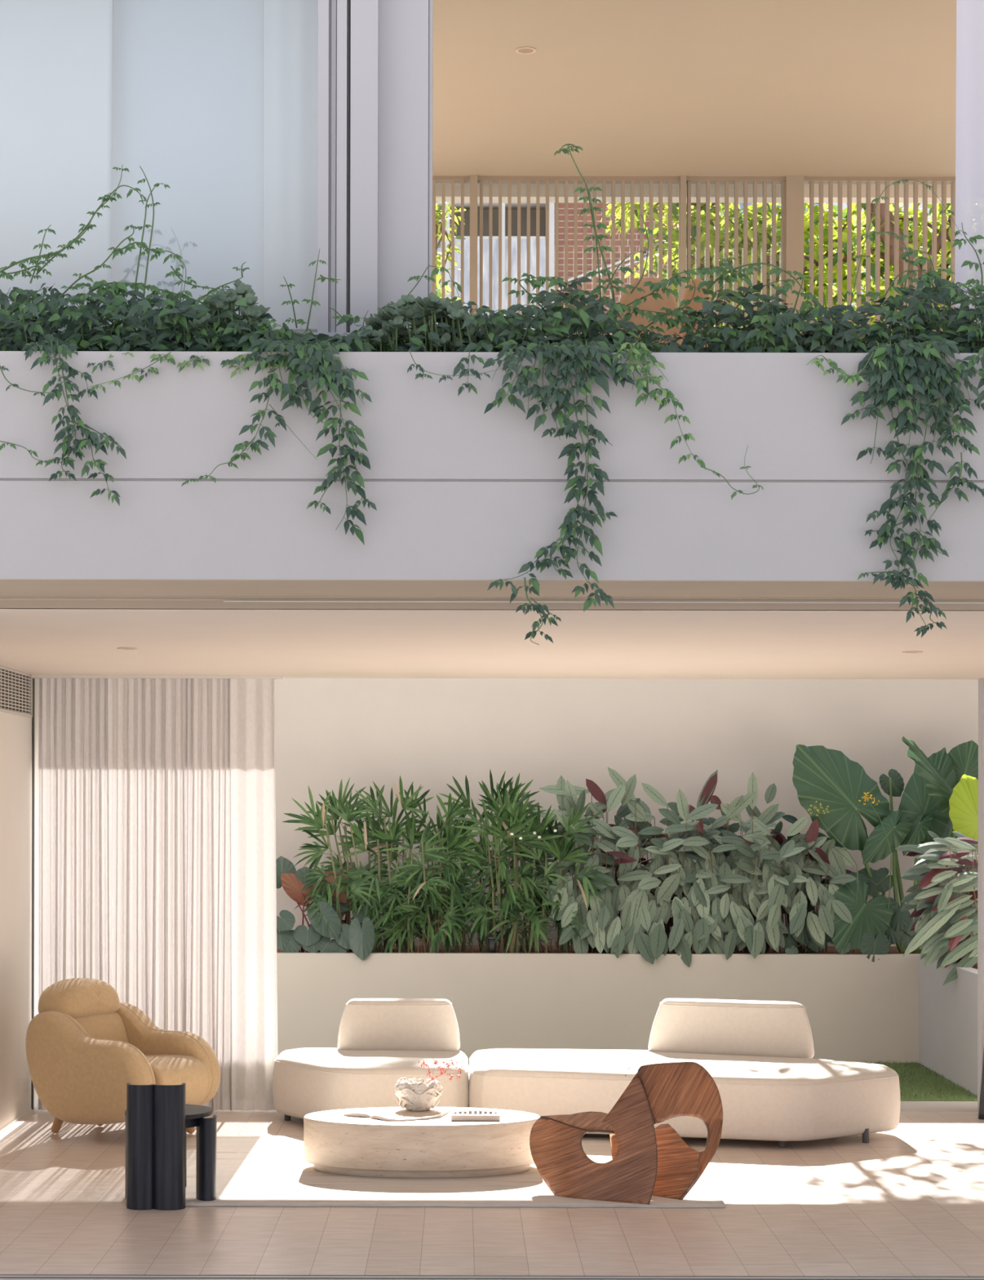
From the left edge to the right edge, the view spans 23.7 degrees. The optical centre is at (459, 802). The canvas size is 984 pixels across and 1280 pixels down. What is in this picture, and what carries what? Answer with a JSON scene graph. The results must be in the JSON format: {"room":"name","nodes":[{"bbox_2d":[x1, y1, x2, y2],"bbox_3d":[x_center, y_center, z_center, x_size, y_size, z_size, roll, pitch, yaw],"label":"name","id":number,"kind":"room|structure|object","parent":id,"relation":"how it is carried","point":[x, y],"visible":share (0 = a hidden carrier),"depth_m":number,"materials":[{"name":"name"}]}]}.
{"room":"house patio","nodes":[
{"label":"house patio","id":0,"kind":"room"},
{"bbox_2d":[0,678,38,1129],"bbox_3d":[-2.866,0.594,12.765,0.170,3.000,5.670,0,0,0],"label":"wall","id":1,"kind":"structure","parent":0,"point":[15,731],"depth_m":14.73,"materials":[{"name":"paint"}]},
{"bbox_2d":[0,666,32,717],"bbox_3d":[-2.774,-0.689,14.180,0.020,0.270,1.960,0,0,0],"label":"air vent","id":2,"kind":"object","parent":1,"relation":"in","point":[15,686],"visible":1,"depth_m":14.64,"materials":[{"name":"beige metal"}]},
{"bbox_2d":[31,678,35,1110],"bbox_3d":[-2.775,0.584,15.240,0.008,2.820,0.040,0,0,0],"label":"trim","id":3,"kind":"structure","parent":1,"relation":"attached to","point":[33,679],"depth_m":15.22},
{"bbox_2d":[31,674,283,679],"bbox_3d":[-1.953,-0.815,15.140,1.610,0.022,0.120,0,0,0],"label":"trim","id":4,"kind":"structure","parent":1,"relation":"attached to","point":[33,676],"depth_m":15.08,"materials":[{"name":"paint"}]},
{"bbox_2d":[38,678,277,1111],"bbox_3d":[-1.949,0.584,15.140,1.554,2.800,0.081,0,0,0],"label":"sheer curtain","id":5,"kind":"object","parent":4,"relation":"hanging from","point":[157,799],"visible":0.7,"depth_m":15.14,"materials":[{"name":"fabric"}]},
{"bbox_2d":[0,600,983,611],"bbox_3d":[1.502,-0.882,9.934,11.000,0.130,0.052,0,0,0],"label":"trim","id":6,"kind":"structure","parent":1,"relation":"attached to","point":[10,604],"depth_m":9.91,"materials":[{"name":"beige metal"}]},
{"bbox_2d":[0,1274,983,1279],"bbox_3d":[1.096,2.062,9.895,8.600,0.120,0.020,0,0,0],"label":"trim","id":7,"kind":"structure","parent":1,"relation":"attached to","point":[1,1276],"depth_m":9.88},
{"bbox_2d":[0,1277,983,1279],"bbox_3d":[1.096,2.064,9.873,8.600,0.116,0.023,0,0,0],"label":"trim","id":8,"kind":"structure","parent":1,"relation":"attached to","point":[0,1277],"depth_m":9.87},
{"bbox_2d":[34,1101,979,1111],"bbox_3d":[0.996,2.069,15.520,10.000,0.126,0.560,0,0,0],"label":"trim","id":9,"kind":"structure","parent":1,"relation":"attached to","point":[905,1106],"depth_m":15.52,"materials":[{"name":"stone"}]},
{"bbox_2d":[0,351,983,581],"bbox_3d":[1.503,-1.310,9.498,11.000,0.888,0.725,0,0,0],"label":"wall","id":10,"kind":"structure","parent":0,"point":[458,491],"depth_m":9.13,"materials":[{"name":"paint"}]},
{"bbox_2d":[0,337,175,506],"bbox_3d":[-1.451,-1.484,9.177,0.707,0.677,0.326,0,0,0],"label":"trailing vine","id":11,"kind":"object","parent":10,"relation":"hanging from","point":[45,345],"visible":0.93,"depth_m":9.07,"materials":[{"name":"green plant"}]},
{"bbox_2d":[181,337,377,545],"bbox_3d":[-0.695,-1.409,9.177,0.764,0.825,0.349,0,0,3],"label":"trailing vine","id":12,"kind":"object","parent":10,"relation":"hanging from","point":[322,361],"visible":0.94,"depth_m":9.06,"materials":[{"name":"green plant"}]},
{"bbox_2d":[407,350,508,396],"bbox_3d":[0.008,-1.662,9.077,0.424,0.188,0.061,0,0,-5],"label":"trailing vine","id":13,"kind":"object","parent":10,"relation":"hanging from","point":[464,371],"visible":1,"depth_m":9.07,"materials":[{"name":"green plant"}]},
{"bbox_2d":[0,578,983,598],"bbox_3d":[1.502,-0.880,9.498,11.000,0.034,0.723,0,0,0],"label":"trim","id":14,"kind":"structure","parent":10,"relation":"attached to","point":[8,587],"depth_m":9.48,"materials":[{"name":"paint"}]},
{"bbox_2d":[0,595,983,599],"bbox_3d":[1.502,-0.902,9.880,11.000,0.090,0.040,0,0,0],"label":"trim","id":15,"kind":"structure","parent":10,"relation":"attached to","point":[1,597],"depth_m":9.86,"materials":[{"name":"beige metal"}]},
{"bbox_2d":[0,598,983,602],"bbox_3d":[1.502,-0.898,9.904,11.000,0.098,0.008,0,0,0],"label":"trim","id":16,"kind":"structure","parent":10,"relation":"attached to","point":[13,599],"depth_m":9.90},
{"bbox_2d":[482,338,635,644],"bbox_3d":[0.381,-1.214,9.173,0.598,1.206,0.353,0,0,0],"label":"trailing vine","id":17,"kind":"object","parent":10,"relation":"hanging from","point":[578,353],"visible":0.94,"depth_m":9.06,"materials":[{"name":"green plant"}]},
{"bbox_2d":[223,600,983,604],"bbox_3d":[3.002,-0.843,9.898,8.000,0.006,0.012,0,0,0],"label":"trim","id":18,"kind":"structure","parent":10,"relation":"attached to","point":[543,602],"depth_m":9.89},
{"bbox_2d":[806,337,983,637],"bbox_3d":[1.705,-1.228,9.184,0.732,1.182,0.359,0,0,0],"label":"trailing vine","id":19,"kind":"object","parent":10,"relation":"hanging from","point":[909,369],"visible":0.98,"depth_m":9.07,"materials":[{"name":"green plant"}]},
{"bbox_3d":[1.503,-1.494,9.508,10.800,0.385,0.575,0,0,0],"label":"soil","id":20,"kind":"object","parent":10,"relation":"in","visible":0},
{"bbox_2d":[0,164,146,351],"bbox_3d":[-1.729,-2.100,9.471,0.914,0.972,0.649,0,0,3],"label":"climbing shrub","id":21,"kind":"object","parent":20,"relation":"on","point":[16,329],"visible":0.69,"depth_m":9.37,"materials":[{"name":"green plant"}]},
{"bbox_2d":[65,165,244,382],"bbox_3d":[-1.226,-2.099,9.445,0.734,0.964,0.739,0,0,-6],"label":"climbing shrub","id":22,"kind":"object","parent":20,"relation":"on","point":[116,337],"visible":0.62,"depth_m":9.33,"materials":[{"name":"green plant"}]},
{"bbox_2d":[151,262,278,378],"bbox_3d":[-0.922,-1.902,9.416,0.756,0.584,0.705,0,0,-11],"label":"climbing shrub","id":23,"kind":"object","parent":20,"relation":"on","point":[227,334],"visible":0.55,"depth_m":9.25,"materials":[{"name":"green plant"}]},
{"bbox_2d":[188,279,270,351],"bbox_3d":[-0.912,-1.917,9.419,0.315,0.452,0.414,0,0,0],"label":"shrub","id":24,"kind":"object","parent":20,"relation":"on","point":[253,313],"visible":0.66,"depth_m":9.30,"materials":[{"name":"green plant"}]},
{"bbox_2d":[231,248,356,369],"bbox_3d":[-0.649,-1.933,9.415,0.615,0.624,0.729,0,0,0],"label":"climbing shrub","id":25,"kind":"object","parent":20,"relation":"on","point":[290,335],"visible":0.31,"depth_m":9.25,"materials":[{"name":"green plant"}]},
{"bbox_2d":[323,264,519,351],"bbox_3d":[-0.146,-1.900,9.439,0.827,0.564,0.633,0,0,-2],"label":"climbing shrub","id":26,"kind":"object","parent":20,"relation":"on","point":[357,344],"visible":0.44,"depth_m":9.25,"materials":[{"name":"green plant"}]},
{"bbox_2d":[355,292,488,351],"bbox_3d":[-0.140,-1.877,9.418,0.562,0.375,0.424,0,0,0],"label":"shrub","id":27,"kind":"object","parent":20,"relation":"on","point":[431,306],"visible":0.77,"depth_m":9.30,"materials":[{"name":"green plant"}]},
{"bbox_2d":[471,143,642,352],"bbox_3d":[0.417,-2.138,9.473,0.802,1.070,0.678,0,0,-5],"label":"climbing shrub","id":28,"kind":"object","parent":20,"relation":"on","point":[554,322],"visible":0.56,"depth_m":9.30,"materials":[{"name":"green plant"}]},
{"bbox_2d":[607,213,737,352],"bbox_3d":[0.877,-2.012,9.456,0.610,0.753,0.612,0,0,0],"label":"climbing shrub","id":29,"kind":"object","parent":20,"relation":"on","point":[648,340],"visible":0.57,"depth_m":9.48,"materials":[{"name":"green plant"}]},
{"bbox_2d":[609,342,764,500],"bbox_3d":[0.863,-1.487,9.183,0.629,0.631,0.318,0,0,0],"label":"trailing vine","id":30,"kind":"object","parent":20,"relation":"on","point":[634,351],"visible":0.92,"depth_m":9.07,"materials":[{"name":"green plant"}]},
{"bbox_2d":[682,253,839,352],"bbox_3d":[1.227,-1.919,9.456,0.669,0.618,0.649,0,0,4],"label":"plant","id":31,"kind":"object","parent":20,"relation":"on","point":[773,331],"visible":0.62,"depth_m":9.38,"materials":[{"name":"green plant"}]},
{"bbox_2d":[806,179,967,352],"bbox_3d":[1.648,-2.068,9.438,0.735,0.924,0.662,0,0,19],"label":"climbing shrub","id":32,"kind":"object","parent":20,"relation":"on","point":[847,339],"visible":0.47,"depth_m":9.31,"materials":[{"name":"green plant"}]},
{"bbox_2d":[866,222,983,353],"bbox_3d":[2.057,-1.982,9.447,0.634,0.745,0.865,0,0,31],"label":"climbing shrub","id":33,"kind":"object","parent":20,"relation":"on","point":[969,334],"visible":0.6,"depth_m":9.28,"materials":[{"name":"green plant"}]},
{"bbox_2d":[959,346,983,405],"bbox_3d":[2.082,-1.669,9.176,0.315,0.273,0.331,0,0,0],"label":"trailing vine","id":34,"kind":"object","parent":20,"relation":"on","point":[972,362],"visible":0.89,"depth_m":9.06,"materials":[{"name":"green plant"}]},
{"bbox_2d":[0,1109,983,1276],"bbox_3d":[1.106,2.062,12.585,7.780,0.120,5.310,0,0,0],"label":"floor","id":35,"kind":"structure","parent":0,"point":[908,1201],"depth_m":11.13,"materials":[{"name":"stone"}]},
{"bbox_2d":[25,977,220,1133],"bbox_3d":[-2.021,1.530,14.110,0.949,0.921,0.926,0,0,29],"label":"armchair","id":36,"kind":"object","parent":35,"relation":"on","point":[84,1045],"visible":0.9,"depth_m":13.87,"materials":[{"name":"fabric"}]},
{"bbox_2d":[272,998,469,1124],"bbox_3d":[-0.559,1.628,14.621,1.252,0.740,1.209,0,0,0],"label":"module","id":37,"kind":"object","parent":35,"relation":"on","point":[382,1042],"visible":0.88,"depth_m":14.57,"materials":[{"name":"beige fabric"}]},
{"bbox_2d":[125,1135,725,1208],"bbox_3d":[-0.169,1.993,12.784,2.976,0.011,2.400,0,0,0],"label":"rug","id":38,"kind":"object","parent":35,"relation":"on","point":[252,1171],"visible":0.43,"depth_m":12.12,"materials":[{"name":"carpet"}]},
{"bbox_2d":[124,1082,217,1209],"bbox_3d":[-1.459,1.690,11.826,0.475,0.611,0.669,0,0,0],"label":"side table","id":39,"kind":"object","parent":38,"relation":"on","point":[158,1117],"visible":1,"depth_m":11.50,"materials":[{"name":"black wood"}]},
{"bbox_2d":[303,1106,540,1177],"bbox_3d":[-0.205,1.845,12.755,1.288,0.285,0.770,0,0,0],"label":"coffee table","id":40,"kind":"object","parent":38,"relation":"on","point":[335,1142],"visible":0.97,"depth_m":12.44,"materials":[{"name":"stone"}]},
{"bbox_2d":[343,1109,451,1120],"bbox_3d":[-0.340,1.692,12.733,0.589,0.017,0.413,0,0,0],"label":"open book","id":41,"kind":"object","parent":40,"relation":"on","point":[384,1115],"visible":1,"depth_m":12.69,"materials":[{"name":"paper"}]},
{"bbox_2d":[394,1077,443,1111],"bbox_3d":[-0.230,1.615,12.992,0.270,0.172,0.271,0,0,0],"label":"vase","id":42,"kind":"object","parent":40,"relation":"on","point":[414,1095],"visible":1,"depth_m":12.90,"materials":[{"name":"ceramic"}]},
{"bbox_2d":[418,1059,462,1084],"bbox_3d":[-0.107,1.497,12.998,0.247,0.154,0.148,0,0,0],"label":"sprig","id":43,"kind":"object","parent":42,"relation":"in","point":[433,1078],"visible":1,"depth_m":12.99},
{"bbox_2d":[451,1109,500,1120],"bbox_3d":[0.084,1.675,12.614,0.264,0.052,0.120,0,0,0],"label":"box","id":44,"kind":"object","parent":40,"relation":"on","point":[455,1116],"visible":1,"depth_m":12.55,"materials":[{"name":"paint"}]},
{"bbox_2d":[529,1062,723,1204],"bbox_3d":[0.867,1.663,11.962,1.010,0.678,0.705,0,0,0],"label":"chair","id":45,"kind":"object","parent":38,"relation":"on","point":[648,1160],"visible":1,"depth_m":11.88,"materials":[{"name":"brown wood"}]},
{"bbox_2d":[469,998,901,1147],"bbox_3d":[1.347,1.627,14.358,2.591,0.750,1.687,0,0,0],"label":"module","id":46,"kind":"object","parent":35,"relation":"on","point":[758,1055],"visible":0.91,"depth_m":13.93,"materials":[{"name":"beige fabric"}]},
{"bbox_2d":[978,1049,983,1119],"bbox_3d":[3.599,1.762,14.761,0.662,0.490,0.099,0,0,29],"label":"leaning mirror","id":47,"kind":"object","parent":35,"relation":"on","point":[981,1114],"visible":1,"depth_m":14.89,"materials":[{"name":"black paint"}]},
{"bbox_2d":[0,608,983,679],"bbox_3d":[1.212,-0.882,12.690,7.980,0.130,5.520,0,0,0],"label":"ceiling","id":48,"kind":"structure","parent":0,"point":[452,643],"depth_m":12.17,"materials":[{"name":"paint"}]},
{"bbox_2d":[432,0,956,177],"bbox_3d":[1.509,-4.197,12.585,11.000,0.200,5.670,0,0,0],"label":"ceiling","id":49,"kind":"structure","parent":0,"point":[812,88],"depth_m":13.44,"materials":[{"name":"paint"}]},
{"bbox_2d":[0,0,112,332],"bbox_3d":[-2.253,-2.745,10.181,1.483,2.680,0.005,0,0,0],"label":"sheer curtain","id":50,"kind":"object","parent":49,"relation":"hanging from","point":[56,55],"visible":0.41,"depth_m":10.18,"materials":[{"name":"fabric"}]},
{"bbox_2d":[111,0,264,331],"bbox_3d":[-1.191,-2.743,10.261,0.677,2.680,0.005,0,0,0],"label":"sheer curtain","id":51,"kind":"object","parent":49,"relation":"hanging from","point":[188,76],"visible":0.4,"depth_m":10.26,"materials":[{"name":"fabric"}]},
{"bbox_2d":[263,0,318,332],"bbox_3d":[-0.692,-2.741,10.201,0.324,2.680,0.005,0,0,0],"label":"sheer curtain","id":52,"kind":"object","parent":49,"relation":"hanging from","point":[291,60],"visible":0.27,"depth_m":10.20,"materials":[{"name":"fabric"}]},
{"bbox_2d":[432,176,955,184],"bbox_3d":[1.509,-4.084,15.375,11.000,0.025,0.090,0,0,0],"label":"trim","id":53,"kind":"structure","parent":49,"relation":"attached to","point":[676,180],"depth_m":15.33,"materials":[{"name":"wood"}]},
{"bbox_2d":[955,0,983,324],"bbox_3d":[3.237,-2.733,10.100,2.212,2.680,0.053,0,0,0],"label":"wall","id":54,"kind":"structure","parent":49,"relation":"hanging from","point":[970,124],"depth_m":10.11,"materials":[{"name":"paint"}]},
{"bbox_3d":[1.503,-1.347,13.030,11.000,0.020,6.340,0,0,0],"label":"floor","id":55,"kind":"structure","parent":0,"visible":0},
{"bbox_2d":[377,0,429,341],"bbox_3d":[-0.243,-2.731,10.180,0.215,2.740,0.240,0,0,0],"label":"column","id":56,"kind":"structure","parent":55,"relation":"on","point":[403,24],"depth_m":10.06,"materials":[{"name":"paint"}]},
{"bbox_2d":[428,0,433,321],"bbox_3d":[-0.126,-2.730,10.188,0.014,2.740,0.225,0,0,0],"label":"trim","id":57,"kind":"structure","parent":56,"relation":"attached to","point":[431,2],"depth_m":10.07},
{"bbox_2d":[432,180,464,346],"bbox_3d":[-0.404,-2.721,15.373,0.919,2.720,0.055,0,0,0],"label":"screen","id":58,"kind":"object","parent":55,"relation":"on","point":[443,227],"visible":0.11,"depth_m":15.34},
{"bbox_2d":[470,174,477,315],"bbox_3d":[0.088,-2.730,15.360,0.050,2.740,0.120,0,0,0],"label":"post","id":59,"kind":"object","parent":55,"relation":"on","point":[473,178],"depth_m":15.30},
{"bbox_2d":[480,180,672,337],"bbox_3d":[0.776,-2.718,15.373,1.310,2.720,0.055,0,0,0],"label":"screen","id":60,"kind":"object","parent":55,"relation":"on","point":[538,182],"visible":0.34,"depth_m":15.34,"materials":[{"name":"wood"}]},
{"bbox_2d":[612,277,683,352],"bbox_3d":[0.881,-1.906,11.200,0.600,1.093,0.600,0,0,0],"label":"lounge chair","id":61,"kind":"object","parent":55,"relation":"on","point":[651,304],"visible":0.15,"depth_m":10.91,"materials":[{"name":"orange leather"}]},
{"bbox_2d":[679,175,686,306],"bbox_3d":[1.458,-2.727,15.360,0.038,2.740,0.120,0,0,0],"label":"post","id":62,"kind":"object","parent":55,"relation":"on","point":[682,184],"depth_m":15.30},
{"bbox_2d":[680,278,714,346],"bbox_3d":[1.148,-1.947,11.600,0.600,1.177,0.600,0,0,0],"label":"lounge chair","id":63,"kind":"object","parent":55,"relation":"on","point":[688,295],"visible":0.09,"depth_m":11.31,"materials":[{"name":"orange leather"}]},
{"bbox_2d":[687,181,786,333],"bbox_3d":[1.808,-2.716,15.373,0.646,2.720,0.055,0,0,0],"label":"screen","id":64,"kind":"object","parent":55,"relation":"on","point":[689,183],"visible":0.34,"depth_m":15.34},
{"bbox_2d":[785,175,804,334],"bbox_3d":[2.188,-2.725,15.360,0.115,2.740,0.120,0,0,0],"label":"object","id":65,"kind":"structure","parent":55,"relation":"on","point":[795,184],"depth_m":15.30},
{"bbox_2d":[809,181,955,338],"bbox_3d":[2.772,-2.714,15.373,1.038,2.720,0.055,0,0,0],"label":"screen","id":66,"kind":"object","parent":55,"relation":"on","point":[812,183],"visible":0.3,"depth_m":15.34,"materials":[{"name":"wood"}]},
{"bbox_3d":[1.509,-4.397,12.850,11.400,0.200,6.300,0,0,0],"label":"roof","id":67,"kind":"structure","parent":0,"visible":0},
{"bbox_2d":[435,183,951,203],"bbox_3d":[1.509,-4.219,16.025,11.000,0.195,0.150,0,0,0],"label":"beam","id":68,"kind":"structure","parent":67,"relation":"attached to","point":[438,186],"depth_m":15.95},
{"bbox_3d":[-3.576,0.568,12.700,1.250,3.050,5.800,0,0,0],"label":"wall","id":69,"kind":"structure","parent":0,"visible":0},
{"bbox_2d":[0,1278,634,1279],"bbox_3d":[1.096,2.064,9.831,8.600,0.116,0.062,0,0,0],"label":"trim","id":70,"kind":"structure","parent":69,"relation":"attached to","point":[0,1278],"depth_m":9.85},
{"bbox_3d":[-3.894,-2.738,12.650,0.200,2.780,5.500,0,0,0],"label":"wall","id":71,"kind":"structure","parent":0,"visible":0},
{"bbox_2d":[0,0,378,337],"bbox_3d":[-2.172,-2.735,10.008,3.645,2.740,0.085,0,0,0],"label":"window","id":72,"kind":"structure","parent":71,"relation":"in","point":[348,189],"depth_m":9.97,"materials":[{"name":"white metal"}]},
{"bbox_3d":[4.261,0.599,15.335,1.675,2.820,0.170,0,0,0],"label":"wall","id":73,"kind":"structure","parent":0,"visible":0},
{"bbox_2d":[977,677,983,1110],"bbox_3d":[3.413,0.597,15.300,0.032,2.820,0.120,0,0,0],"label":"door","id":74,"kind":"structure","parent":73,"relation":"in","point":[981,681],"depth_m":15.28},
{"label":"outside","id":75,"kind":"structure","parent":0,"visible":0},
{"bbox_3d":[-0.004,2.130,39.900,60.000,0.140,40.200,0,0,0],"label":"ground","id":76,"kind":"structure","parent":75,"visible":0},
{"bbox_2d":[435,202,466,300],"bbox_3d":[-0.348,-2.600,27.026,0.837,9.401,1.218,0,0,0],"label":"tree","id":77,"kind":"object","parent":76,"relation":"on","point":[438,207],"visible":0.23,"depth_m":26.80,"materials":[{"name":"green plant"}]},
{"bbox_2d":[435,202,704,337],"bbox_3d":[1.167,-3.351,34.300,4.800,10.906,5.400,0,0,0],"label":"brick house","id":78,"kind":"structure","parent":76,"relation":"on","point":[458,205],"depth_m":32.00,"materials":[{"name":"red brick"}]},
{"bbox_2d":[600,202,781,328],"bbox_3d":[2.179,-1.809,21.070,1.790,7.828,1.472,0,0,21],"label":"tree","id":79,"kind":"object","parent":76,"relation":"on","point":[628,205],"visible":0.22,"depth_m":20.77,"materials":[{"name":"green plant"}]},
{"bbox_2d":[704,203,951,338],"bbox_3d":[3.638,-1.839,21.042,4.537,7.899,2.280,0,0,-2],"label":"tree","id":80,"kind":"object","parent":76,"relation":"on","point":[806,215],"visible":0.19,"depth_m":20.43,"materials":[{"name":"green plant"}]},
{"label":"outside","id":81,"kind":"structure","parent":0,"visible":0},
{"bbox_2d":[274,678,978,946],"bbox_3d":[1.499,0.478,19.590,15.000,3.250,0.180,0,0,0],"label":"wall","id":82,"kind":"structure","parent":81,"point":[673,735],"depth_m":19.50,"materials":[{"name":"paint"}]},
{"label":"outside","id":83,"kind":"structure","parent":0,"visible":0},
{"bbox_2d":[276,952,977,1095],"bbox_3d":[0.997,1.635,17.700,10.000,0.935,3.600,0,0,0],"label":"wall","id":84,"kind":"structure","parent":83,"point":[859,1008],"depth_m":18.10,"materials":[{"name":"paint"}]},
{"bbox_2d":[276,945,977,968],"bbox_3d":[0.997,1.245,17.700,10.000,0.115,3.600,0,0,0],"label":"soil","id":85,"kind":"object","parent":84,"relation":"on","point":[831,949],"visible":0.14,"depth_m":18.80,"materials":[{"name":"brown soil"}]},
{"bbox_2d":[275,856,376,960],"bbox_3d":[-1.078,0.818,18.363,0.904,0.797,0.545,0,0,7],"label":"plant","id":86,"kind":"object","parent":85,"relation":"on","point":[359,939],"visible":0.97,"depth_m":18.30,"materials":[{"name":"green plant"}]},
{"bbox_2d":[282,777,407,951],"bbox_3d":[-0.891,0.490,18.590,1.009,1.391,0.753,0,0,0],"label":"palm","id":87,"kind":"object","parent":85,"relation":"on","point":[321,817],"visible":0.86,"depth_m":18.56,"materials":[{"name":"plant"}]},
{"bbox_2d":[333,775,441,952],"bbox_3d":[-0.581,0.500,18.656,0.981,1.437,1.012,0,0,0],"label":"palm","id":88,"kind":"object","parent":85,"relation":"on","point":[358,837],"visible":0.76,"depth_m":18.61,"materials":[{"name":"plant"}]},
{"bbox_2d":[358,784,484,952],"bbox_3d":[-0.315,0.529,18.630,1.030,1.393,0.879,0,0,0],"label":"palm","id":89,"kind":"object","parent":85,"relation":"on","point":[431,856],"visible":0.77,"depth_m":18.48,"materials":[{"name":"plant"}]},
{"bbox_2d":[388,791,501,952],"bbox_3d":[-0.128,0.582,18.592,0.974,1.340,1.012,0,0,0],"label":"palm","id":90,"kind":"object","parent":85,"relation":"on","point":[464,841],"visible":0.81,"depth_m":18.47,"materials":[{"name":"plant"}]},
{"bbox_2d":[431,768,553,953],"bbox_3d":[0.272,0.488,18.528,1.048,1.514,0.831,0,0,0],"label":"palm","id":91,"kind":"object","parent":85,"relation":"on","point":[514,794],"visible":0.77,"depth_m":18.47,"materials":[{"name":"plant"}]},
{"bbox_2d":[466,797,567,953],"bbox_3d":[0.483,0.574,18.511,0.922,1.245,0.758,0,0,0],"label":"palm","id":92,"kind":"object","parent":85,"relation":"on","point":[496,874],"visible":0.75,"depth_m":18.43,"materials":[{"name":"plant"}]},
{"bbox_2d":[480,802,613,953],"bbox_3d":[0.671,0.614,18.493,1.078,1.241,0.964,0,0,0],"label":"palm","id":93,"kind":"object","parent":85,"relation":"on","point":[562,849],"visible":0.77,"depth_m":18.27,"materials":[{"name":"plant"}]},
{"bbox_2d":[533,775,607,839],"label":"plant","id":94,"kind":"object","parent":85,"relation":"on","point":[562,789],"depth_m":18.44,"materials":[{"name":"green plant"}]},
{"bbox_2d":[543,783,659,964],"bbox_3d":[1.122,0.547,18.534,0.978,1.392,0.905,0,0,9],"label":"plant","id":95,"kind":"object","parent":85,"relation":"on","point":[602,923],"visible":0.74,"depth_m":18.33,"materials":[{"name":"green plant"}]},
{"bbox_2d":[608,767,636,849],"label":"plant","id":96,"kind":"object","parent":85,"relation":"on","point":[630,786],"depth_m":18.44,"materials":[{"name":"green plant"}]},
{"bbox_2d":[641,782,668,810],"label":"plant","id":97,"kind":"object","parent":85,"relation":"on","point":[651,792],"depth_m":18.44,"materials":[{"name":"green plant"}]},
{"bbox_2d":[609,800,731,967],"bbox_3d":[1.657,0.618,18.509,0.979,1.300,0.966,0,0,0],"label":"plant","id":98,"kind":"object","parent":85,"relation":"on","point":[671,863],"visible":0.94,"depth_m":18.32,"materials":[{"name":"green plant"}]},
{"bbox_2d":[676,769,721,847],"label":"plant","id":99,"kind":"object","parent":85,"relation":"on","point":[706,795],"depth_m":18.44,"materials":[{"name":"green plant"}]},
{"bbox_2d":[681,795,789,959],"bbox_3d":[2.175,0.583,18.520,0.920,1.292,0.958,0,0,0],"label":"plant","id":100,"kind":"object","parent":85,"relation":"on","point":[740,862],"visible":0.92,"depth_m":18.34,"materials":[{"name":"green plant"}]},
{"bbox_2d":[726,772,758,844],"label":"plant","id":101,"kind":"object","parent":85,"relation":"on","point":[751,798],"depth_m":18.44,"materials":[{"name":"green plant"}]},
{"bbox_2d":[757,783,779,824],"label":"plant","id":102,"kind":"object","parent":85,"relation":"on","point":[768,814],"depth_m":18.44,"materials":[{"name":"green plant"}]},
{"bbox_2d":[787,816,808,835],"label":"leaf","id":103,"kind":"object","parent":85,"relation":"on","point":[799,824],"depth_m":18.44,"materials":[{"name":"green plant"}]},
{"bbox_2d":[755,814,857,952],"bbox_3d":[2.738,0.644,18.528,0.878,1.097,0.921,0,0,0],"label":"plant","id":104,"kind":"object","parent":85,"relation":"on","point":[790,856],"visible":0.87,"depth_m":18.33,"materials":[{"name":"green plant"}]},
{"bbox_2d":[806,818,819,866],"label":"leaf","id":105,"kind":"object","parent":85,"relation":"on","point":[813,832],"depth_m":18.44,"materials":[{"name":"red plant"}]},
{"bbox_2d":[807,800,858,953],"bbox_3d":[2.924,0.588,18.161,0.467,1.209,0.195,0,0,-28],"label":"flower stalk","id":106,"kind":"object","parent":85,"relation":"on","point":[811,805],"visible":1,"depth_m":18.14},
{"bbox_2d":[792,744,913,952],"bbox_3d":[3.189,0.368,18.557,1.024,1.664,0.524,0,0,-22],"label":"plant","id":107,"kind":"object","parent":85,"relation":"on","point":[824,775],"visible":0.94,"depth_m":18.53,"materials":[{"name":"green plant"}]},
{"bbox_2d":[829,867,902,950],"bbox_3d":[3.195,0.859,18.352,0.433,0.693,0.756,0,0,37],"label":"plant","id":108,"kind":"object","parent":85,"relation":"on","point":[874,916],"visible":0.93,"depth_m":18.21,"materials":[{"name":"green plant"}]},
{"bbox_2d":[859,895,920,961],"bbox_3d":[3.334,0.976,18.314,0.604,0.503,0.336,0,0,-24],"label":"leafy plant","id":109,"kind":"object","parent":85,"relation":"on","point":[901,924],"visible":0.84,"depth_m":18.34,"materials":[{"name":"green plant"}]},
{"bbox_2d":[895,831,978,985],"bbox_3d":[3.612,0.753,17.150,0.915,1.096,0.958,0,0,0],"label":"plant","id":110,"kind":"object","parent":85,"relation":"on","point":[946,928],"visible":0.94,"depth_m":16.84,"materials":[{"name":"green plant"}]},
{"bbox_2d":[898,736,978,952],"bbox_3d":[3.846,0.342,18.535,0.807,1.724,1.079,0,0,0],"label":"plant","id":111,"kind":"object","parent":85,"relation":"on","point":[941,795],"visible":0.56,"depth_m":18.53,"materials":[{"name":"green plant"}]},
{"bbox_2d":[782,911,851,954],"bbox_3d":[2.756,1.015,18.297,0.516,0.376,0.412,0,0,-3],"label":"leafy plant","id":112,"kind":"object","parent":84,"relation":"on","point":[791,941],"visible":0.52,"depth_m":18.34,"materials":[{"name":"green plant"}]},
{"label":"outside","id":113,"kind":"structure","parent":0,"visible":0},
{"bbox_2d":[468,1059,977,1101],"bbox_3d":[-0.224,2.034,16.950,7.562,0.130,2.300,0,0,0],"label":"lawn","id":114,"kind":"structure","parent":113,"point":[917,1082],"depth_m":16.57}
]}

